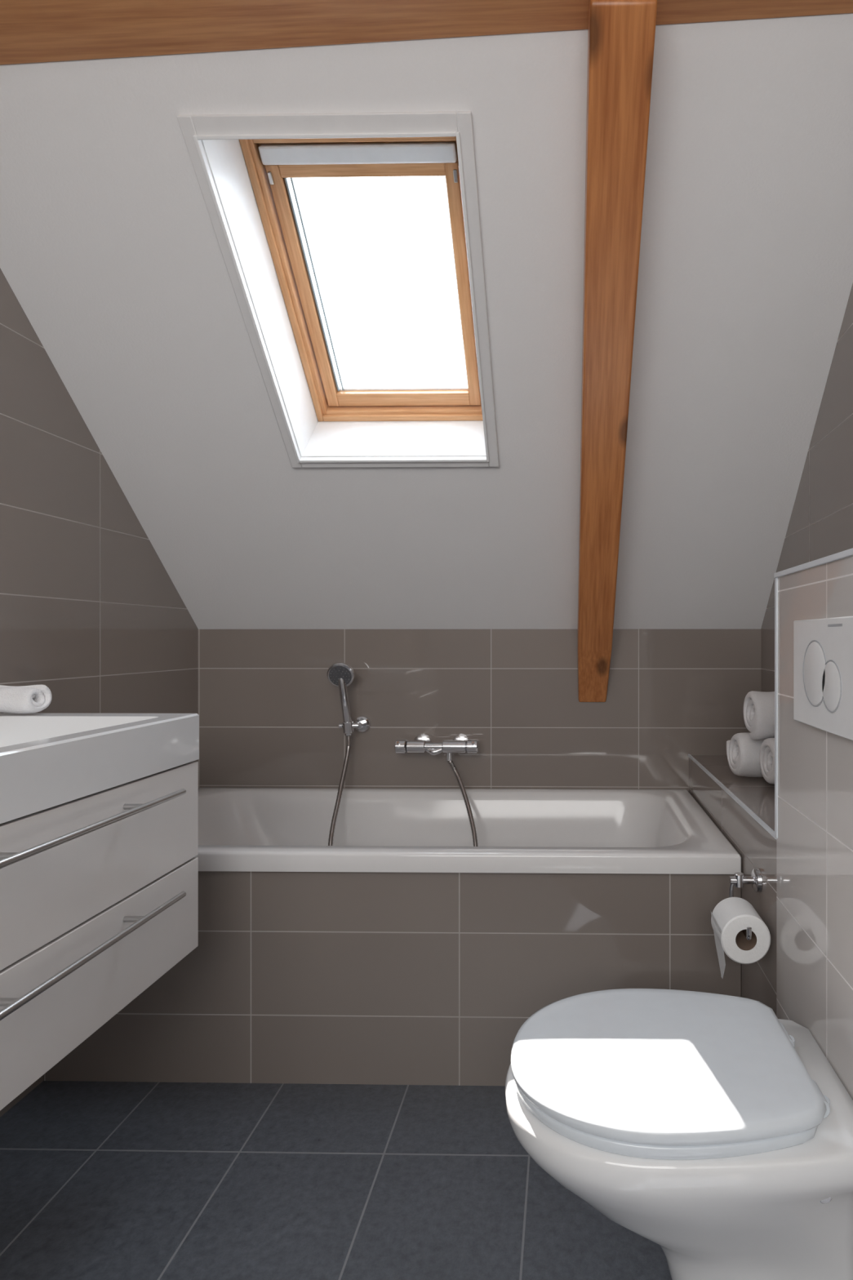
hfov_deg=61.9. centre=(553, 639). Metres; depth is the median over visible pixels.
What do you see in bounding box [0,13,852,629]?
ceiling
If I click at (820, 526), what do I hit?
wall
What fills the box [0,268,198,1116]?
wall
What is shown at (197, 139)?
bead
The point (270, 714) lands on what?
wall
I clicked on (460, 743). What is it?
mixer tap
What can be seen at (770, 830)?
trim
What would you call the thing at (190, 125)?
window
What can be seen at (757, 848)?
wall ledge
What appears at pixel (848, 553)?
trim
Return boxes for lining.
[201,139,486,457]
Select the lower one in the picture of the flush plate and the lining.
the flush plate
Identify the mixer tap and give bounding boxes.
[328,733,479,846]
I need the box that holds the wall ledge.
[688,755,777,1016]
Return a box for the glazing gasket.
[288,175,468,390]
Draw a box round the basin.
[0,712,199,823]
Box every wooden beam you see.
[0,0,852,65]
[577,0,657,702]
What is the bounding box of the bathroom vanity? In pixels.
[0,712,199,1110]
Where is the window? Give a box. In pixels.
[177,111,499,467]
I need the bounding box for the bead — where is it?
[192,131,489,462]
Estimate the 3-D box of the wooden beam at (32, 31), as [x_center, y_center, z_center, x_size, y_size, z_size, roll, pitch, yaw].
[-0.279,-1.202,1.125,1.919,0.285,0.258,0,0,2]
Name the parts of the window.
fixed frame, sash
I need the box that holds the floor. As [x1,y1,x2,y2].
[0,1080,671,1279]
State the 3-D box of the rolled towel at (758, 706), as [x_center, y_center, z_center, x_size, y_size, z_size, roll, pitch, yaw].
[0.599,0.202,1.862,0.153,0.131,0.126,0,0,1]
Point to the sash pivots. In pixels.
(455, 171)
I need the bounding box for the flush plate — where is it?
[794,616,852,740]
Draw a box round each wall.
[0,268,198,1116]
[198,629,760,791]
[760,284,852,692]
[777,555,852,1099]
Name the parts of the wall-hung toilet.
toilet seat, toilet lid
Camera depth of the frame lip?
1.84 m
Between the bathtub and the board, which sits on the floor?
the bathtub
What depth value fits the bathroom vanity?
1.10 m
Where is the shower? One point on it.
(341, 675)
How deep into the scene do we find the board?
1.55 m
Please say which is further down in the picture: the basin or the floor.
the floor
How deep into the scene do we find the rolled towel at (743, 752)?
1.90 m
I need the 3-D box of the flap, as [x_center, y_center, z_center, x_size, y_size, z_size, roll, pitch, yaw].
[-0.437,-1.090,1.555,0.439,0.038,0.038,0,0,1]
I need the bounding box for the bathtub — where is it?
[44,787,741,1085]
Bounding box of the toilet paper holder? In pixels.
[711,867,770,978]
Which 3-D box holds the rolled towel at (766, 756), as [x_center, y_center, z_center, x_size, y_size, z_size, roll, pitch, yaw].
[0.611,0.313,1.793,0.126,0.124,0.135,0,0,1]
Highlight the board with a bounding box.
[257,140,458,168]
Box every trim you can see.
[688,754,777,839]
[774,547,852,838]
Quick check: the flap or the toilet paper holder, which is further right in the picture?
the toilet paper holder
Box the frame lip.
[239,139,482,421]
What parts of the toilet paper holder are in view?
chrome arm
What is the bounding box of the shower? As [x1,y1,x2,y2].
[327,662,371,735]
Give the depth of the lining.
1.82 m
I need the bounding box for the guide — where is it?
[284,177,344,391]
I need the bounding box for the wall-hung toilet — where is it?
[505,988,852,1279]
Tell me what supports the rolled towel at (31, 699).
on the bathroom vanity
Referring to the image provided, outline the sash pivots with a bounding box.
[266,168,457,185]
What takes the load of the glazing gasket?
attached to the window
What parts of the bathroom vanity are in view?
drawer, drawer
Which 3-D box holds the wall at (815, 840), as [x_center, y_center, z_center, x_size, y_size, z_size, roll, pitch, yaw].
[0.543,0.469,0.377,0.243,1.182,1.972,0,0,1]
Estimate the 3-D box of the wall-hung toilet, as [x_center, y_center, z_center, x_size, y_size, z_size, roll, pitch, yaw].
[0.179,0.813,1.059,0.505,0.394,0.370,0,0,1]
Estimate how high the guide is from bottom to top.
0.371 m
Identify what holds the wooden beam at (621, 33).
attached to the ceiling
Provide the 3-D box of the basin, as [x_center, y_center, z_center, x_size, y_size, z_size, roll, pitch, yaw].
[-0.986,0.198,1.056,0.499,0.094,0.761,0,0,1]
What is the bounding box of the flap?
[258,142,457,164]
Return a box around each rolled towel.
[0,684,51,713]
[726,732,765,777]
[743,690,774,739]
[759,737,774,784]

